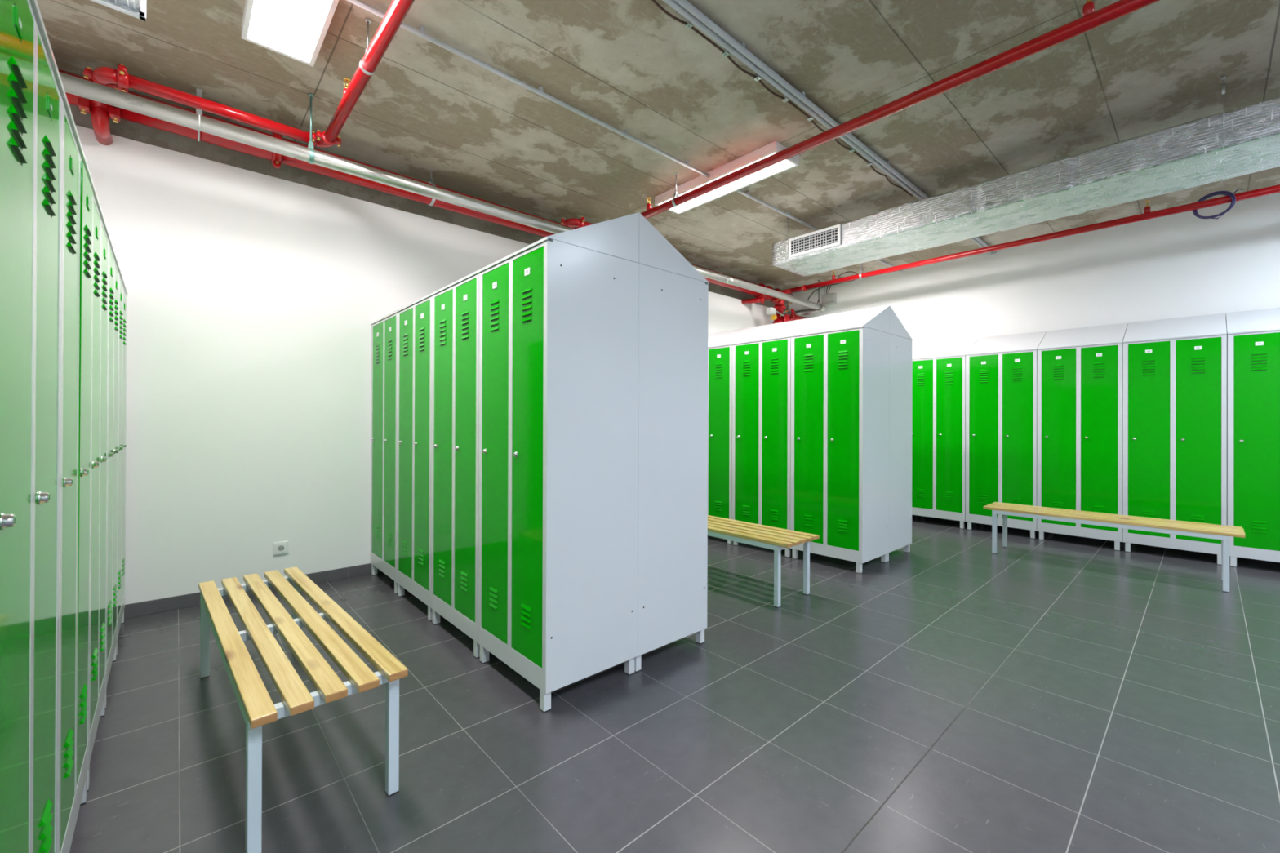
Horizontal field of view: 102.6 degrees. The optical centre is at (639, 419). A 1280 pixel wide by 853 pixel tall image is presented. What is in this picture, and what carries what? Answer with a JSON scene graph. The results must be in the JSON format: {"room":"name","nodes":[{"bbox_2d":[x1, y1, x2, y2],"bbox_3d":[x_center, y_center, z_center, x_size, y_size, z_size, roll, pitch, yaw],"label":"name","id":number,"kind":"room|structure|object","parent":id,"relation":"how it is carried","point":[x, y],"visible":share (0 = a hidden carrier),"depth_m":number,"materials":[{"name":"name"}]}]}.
{"room":"changing room","nodes":[
{"label":"changing room","id":0,"kind":"room"},
{"bbox_2d":[57,67,788,604],"bbox_3d":[-0.585,-0.362,5.064,7.520,3.000,0.100,0,0,-42],"label":"wall","id":1,"kind":"structure","parent":0,"point":[255,289],"depth_m":3.28,"materials":[{"name":"white paint"}]},
{"bbox_2d":[124,563,382,618],"bbox_3d":[-0.554,1.099,5.021,7.320,0.077,0.009,0,0,-42],"label":"baseboard","id":2,"kind":"structure","parent":1,"relation":"attached to","point":[142,608],"depth_m":3.08,"materials":[{"name":"grey tile"}]},
{"bbox_2d":[272,541,288,555],"bbox_3d":[-2.365,0.850,3.374,0.084,0.084,0.024,0,0,-42],"label":"wall socket","id":3,"kind":"object","parent":1,"relation":"attached to","point":[278,548],"visible":1,"depth_m":3.37,"materials":[{"name":"white plastic"}]},
{"bbox_2d":[36,0,1279,290],"bbox_3d":[1.901,-1.921,2.323,7.520,0.120,7.500,0,0,-42],"label":"ceiling","id":4,"kind":"structure","parent":0,"point":[630,65],"depth_m":2.89,"materials":[{"name":"concrete"}]},
{"bbox_2d":[90,0,146,21],"bbox_3d":[-0.417,-1.696,-0.065,0.545,0.357,4.965,0,0,-42],"label":"ceiling light","id":5,"kind":"object","parent":4,"relation":"hanging from","point":[135,8],"visible":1,"depth_m":1.90,"materials":[{"name":"metal"}]},
{"bbox_2d":[83,0,414,147],"bbox_3d":[-0.205,-1.739,0.521,1.064,0.265,6.650,0,0,-42],"label":"pipe","id":6,"kind":"object","parent":4,"relation":"hanging from","point":[119,78],"visible":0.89,"depth_m":2.56,"materials":[{"name":"red metal"}]},
{"bbox_2d":[241,0,338,66],"bbox_3d":[-1.389,-1.838,2.093,0.292,0.068,1.170,0,0,-42],"label":"ceiling lamp","id":7,"kind":"object","parent":4,"relation":"attached to","point":[295,29],"visible":1,"depth_m":2.35,"materials":[{"name":"white plastic"}]},
{"bbox_2d":[57,68,762,296],"bbox_3d":[-0.827,-1.686,4.594,6.320,0.356,0.296,0,0,-42],"label":"pipe","id":8,"kind":"object","parent":4,"relation":"hanging from","point":[100,114],"visible":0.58,"depth_m":3.15,"materials":[{"name":"red metal"}]},
{"bbox_2d":[90,106,112,145],"bbox_3d":[-2.894,-1.586,2.757,0.067,0.133,0.250,0,0,-42],"label":"pipe","id":9,"kind":"object","parent":8,"relation":"attached to","point":[100,116],"depth_m":2.69,"materials":[{"name":"red metal"}]},
{"bbox_2d":[742,283,808,324],"bbox_3d":[1.920,-1.489,6.889,1.168,0.558,0.412,0,0,-32],"label":"valve","id":10,"kind":"object","parent":8,"relation":"attached to","point":[779,308],"visible":0.69,"depth_m":6.74,"materials":[{"name":"red paint"}]},
{"bbox_2d":[771,315,777,319],"bbox_3d":[1.758,-1.336,6.713,0.068,0.066,0.055,0,0,-42],"label":"switch","id":11,"kind":"object","parent":10,"relation":"attached to","point":[773,317],"depth_m":6.69,"materials":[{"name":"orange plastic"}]},
{"bbox_2d":[58,71,826,315],"bbox_3d":[-0.351,-1.665,4.754,7.241,0.395,0.674,0,0,-42],"label":"pipe","id":12,"kind":"object","parent":4,"relation":"hanging from","point":[73,85],"visible":0.84,"depth_m":2.95,"materials":[{"name":"metal"}]},
{"bbox_2d":[346,0,903,272],"bbox_3d":[0.775,-1.838,4.090,6.620,0.044,0.030,0,0,-42],"label":"cable conduit","id":13,"kind":"object","parent":4,"relation":"attached to","point":[420,32],"visible":0.88,"depth_m":2.90,"materials":[{"name":"grey plastic"}]},
{"bbox_2d":[654,140,799,214],"bbox_3d":[0.623,-1.827,3.952,0.292,0.068,1.170,0,0,-42],"label":"ceiling lamp","id":14,"kind":"object","parent":4,"relation":"attached to","point":[771,148],"visible":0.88,"depth_m":3.83,"materials":[{"name":"white plastic"}]},
{"bbox_2d":[651,0,912,196],"bbox_3d":[0.925,-1.848,3.036,3.530,0.028,0.034,0,0,-42],"label":"cable","id":15,"kind":"object","parent":4,"relation":"attached to","point":[688,24],"visible":0.9,"depth_m":2.77,"materials":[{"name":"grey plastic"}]},
{"bbox_2d":[792,271,857,306],"bbox_3d":[2.540,-1.712,6.923,0.423,0.258,1.221,0,0,-17],"label":"cables","id":16,"kind":"object","parent":4,"relation":"attached to","point":[850,271],"visible":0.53,"depth_m":6.90,"materials":[{"name":"grey plastic"}]},
{"bbox_2d":[662,0,996,254],"bbox_3d":[1.520,-1.840,3.490,6.320,0.038,0.070,0,0,-42],"label":"cable tray","id":17,"kind":"object","parent":4,"relation":"attached to","point":[683,7],"visible":0.77,"depth_m":2.80,"materials":[{"name":"grey metal"}]},
{"bbox_2d":[551,0,1159,235],"bbox_3d":[1.596,-1.729,2.150,0.491,0.265,6.650,0,0,-42],"label":"pipe","id":18,"kind":"object","parent":4,"relation":"hanging from","point":[1091,19],"visible":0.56,"depth_m":2.57,"materials":[{"name":"red metal"}]},
{"bbox_2d":[772,75,1279,276],"bbox_3d":[3.371,-1.656,2.973,0.620,0.396,5.644,0,0,-42],"label":"ventilation duct","id":19,"kind":"object","parent":4,"relation":"hanging from","point":[1243,140],"visible":1,"depth_m":3.37,"materials":[{"name":"metal"}]},
{"bbox_2d":[788,223,840,257],"bbox_3d":[1.542,-1.575,4.547,0.019,0.174,0.496,0,0,-42],"label":"grille","id":20,"kind":"object","parent":19,"relation":"attached to","point":[827,239],"depth_m":4.53,"materials":[{"name":"silver metal"}]},
{"bbox_2d":[791,184,1279,292],"bbox_3d":[4.130,-1.694,4.284,0.129,0.310,6.420,0,0,-42],"label":"pipe","id":21,"kind":"object","parent":4,"relation":"hanging from","point":[1147,215],"depth_m":4.46,"materials":[{"name":"metal"}]},
{"bbox_2d":[69,515,1279,852],"bbox_3d":[1.890,1.189,2.316,7.520,0.100,7.500,0,0,-42],"label":"floor","id":22,"kind":"structure","parent":0,"point":[1058,693],"depth_m":1.87,"materials":[{"name":"grey tile"}]},
{"bbox_2d":[0,0,65,852],"bbox_3d":[-1.210,0.098,0.723,0.484,2.054,0.597,0,0,-43],"label":"locker","id":23,"kind":"object","parent":22,"relation":"on","point":[32,91],"visible":1,"depth_m":0.85,"materials":[{"name":"green metal"}]},
{"bbox_2d":[57,93,93,852],"bbox_3d":[-1.616,0.098,1.165,0.486,2.054,0.597,0,0,-43],"label":"locker","id":24,"kind":"object","parent":22,"relation":"on","point":[77,184],"visible":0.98,"depth_m":1.27,"materials":[{"name":"green metal"}]},
{"bbox_2d":[87,185,110,791],"bbox_3d":[-2.024,0.098,1.605,0.484,2.054,0.597,0,0,-43],"label":"locker","id":25,"kind":"object","parent":22,"relation":"on","point":[100,234],"visible":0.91,"depth_m":1.73,"materials":[{"name":"green metal"}]},
{"bbox_2d":[105,238,120,708],"bbox_3d":[-2.431,0.097,2.046,0.484,2.054,0.597,0,0,-43],"label":"locker","id":26,"kind":"object","parent":22,"relation":"on","point":[114,269],"visible":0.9,"depth_m":2.18,"materials":[{"name":"green metal"}]},
{"bbox_2d":[116,271,128,655],"bbox_3d":[-2.838,0.097,2.486,0.484,2.054,0.597,0,0,-43],"label":"locker","id":27,"kind":"object","parent":22,"relation":"on","point":[122,290],"visible":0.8,"depth_m":2.63,"materials":[{"name":"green metal"}]},
{"bbox_2d":[198,566,408,852],"bbox_3d":[-1.327,0.930,1.897,0.372,0.395,1.470,0,0,-45],"label":"bench","id":28,"kind":"object","parent":22,"relation":"on","point":[257,708],"visible":1,"depth_m":1.59,"materials":[{"name":"brown wood"}]},
{"bbox_2d":[370,311,399,594],"bbox_3d":[-1.593,0.104,3.673,0.484,2.054,0.597,0,0,-42],"label":"locker","id":29,"kind":"object","parent":22,"relation":"on","point":[384,419],"visible":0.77,"depth_m":3.50,"materials":[{"name":"green metal"}]},
{"bbox_2d":[396,293,434,621],"bbox_3d":[-1.191,0.104,3.228,0.484,2.054,0.597,0,0,-42],"label":"locker","id":30,"kind":"object","parent":22,"relation":"on","point":[414,442],"visible":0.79,"depth_m":3.05,"materials":[{"name":"green metal"}]},
{"bbox_2d":[431,270,481,658],"bbox_3d":[-0.789,0.105,2.782,0.484,2.054,0.597,0,0,-42],"label":"locker","id":31,"kind":"object","parent":22,"relation":"on","point":[455,305],"visible":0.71,"depth_m":2.60,"materials":[{"name":"green metal"}]},
{"bbox_2d":[477,212,639,712],"bbox_3d":[-0.387,0.105,2.337,0.484,2.054,0.597,0,0,-42],"label":"locker","id":32,"kind":"object","parent":22,"relation":"on","point":[559,313],"visible":1,"depth_m":2.12,"materials":[{"name":"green metal"}]},
{"bbox_2d":[634,212,708,672],"bbox_3d":[-0.027,0.107,2.662,0.484,2.054,0.597,0,0,-42],"label":"locker","id":33,"kind":"object","parent":22,"relation":"on","point":[673,572],"visible":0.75,"depth_m":2.42,"materials":[{"name":"grey metal"}]},
{"bbox_2d":[707,325,761,544],"bbox_3d":[0.805,0.115,5.036,0.484,2.054,0.597,0,0,-42],"label":"locker","id":34,"kind":"object","parent":22,"relation":"on","point":[720,344],"visible":0.39,"depth_m":4.78,"materials":[{"name":"green metal"}]},
{"bbox_2d":[707,515,819,607],"bbox_3d":[0.523,0.941,3.706,0.372,0.395,1.470,0,0,-42],"label":"bench","id":35,"kind":"object","parent":22,"relation":"on","point":[775,539],"visible":0.52,"depth_m":3.32,"materials":[{"name":"wood"}]},
{"bbox_2d":[732,316,818,557],"bbox_3d":[1.207,0.116,4.591,0.484,2.054,0.597,0,0,-42],"label":"locker","id":36,"kind":"object","parent":22,"relation":"on","point":[761,358],"visible":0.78,"depth_m":4.44,"materials":[{"name":"green metal"}]},
{"bbox_2d":[790,305,889,573],"bbox_3d":[1.610,0.116,4.146,0.484,2.054,0.597,0,0,-42],"label":"locker","id":37,"kind":"object","parent":22,"relation":"on","point":[840,362],"visible":0.98,"depth_m":3.96,"materials":[{"name":"green metal"}]},
{"bbox_2d":[886,306,912,562],"bbox_3d":[1.969,0.118,4.471,0.484,2.054,0.597,0,0,-42],"label":"locker","id":38,"kind":"object","parent":22,"relation":"on","point":[900,341],"visible":0.34,"depth_m":4.23,"materials":[{"name":"grey metal"}]},
{"bbox_2d":[912,343,920,515],"bbox_3d":[2.973,0.125,6.183,0.484,2.054,0.597,0,0,-42],"label":"locker","id":39,"kind":"object","parent":22,"relation":"on","point":[914,346],"visible":0.02,"depth_m":6.10,"materials":[{"name":"grey metal"}]},
{"bbox_2d":[911,337,978,528],"bbox_3d":[3.375,0.125,5.738,0.484,2.054,0.597,0,0,-42],"label":"locker","id":40,"kind":"object","parent":22,"relation":"on","point":[939,368],"visible":0.74,"depth_m":5.56,"materials":[{"name":"green metal"}]},
{"bbox_2d":[965,331,1047,538],"bbox_3d":[3.778,0.126,5.293,0.484,2.054,0.597,0,0,-42],"label":"locker","id":41,"kind":"object","parent":22,"relation":"on","point":[1002,371],"visible":0.91,"depth_m":5.15,"materials":[{"name":"green metal"}]},
{"bbox_2d":[1036,323,1128,551],"bbox_3d":[4.180,0.126,4.848,0.484,2.054,0.597,0,0,-42],"label":"locker","id":42,"kind":"object","parent":22,"relation":"on","point":[1079,424],"visible":0.94,"depth_m":4.69,"materials":[{"name":"green metal"}]},
{"bbox_2d":[983,502,1245,592],"bbox_3d":[3.594,0.952,4.009,0.372,0.395,1.470,0,0,-42],"label":"bench","id":43,"kind":"object","parent":22,"relation":"on","point":[1223,532],"visible":1,"depth_m":3.83,"materials":[{"name":"wood"}]},
{"bbox_2d":[1122,313,1226,564],"bbox_3d":[4.582,0.126,4.403,0.484,2.054,0.597,0,0,-42],"label":"locker","id":44,"kind":"object","parent":22,"relation":"on","point":[1175,370],"visible":0.94,"depth_m":4.25,"materials":[{"name":"green metal"}]},
{"bbox_2d":[1226,307,1279,567],"bbox_3d":[4.984,0.127,3.958,0.484,2.054,0.597,0,0,-42],"label":"locker","id":45,"kind":"object","parent":22,"relation":"on","point":[1253,336],"visible":0.93,"depth_m":3.93,"materials":[{"name":"green metal"}]},
{"bbox_2d":[788,192,1279,344],"bbox_3d":[4.648,-0.346,4.807,0.100,3.000,7.300,0,0,-42],"label":"wall","id":46,"kind":"structure","parent":0,"point":[1184,264],"depth_m":4.98,"materials":[{"name":"white paint"}]},
{"bbox_2d":[822,285,836,306],"bbox_3d":[2.577,-1.706,6.985,0.063,0.288,0.190,0,0,-42],"label":"junction box","id":47,"kind":"object","parent":46,"relation":"attached to","point":[828,299],"visible":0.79,"depth_m":6.95,"materials":[{"name":"grey plastic"}]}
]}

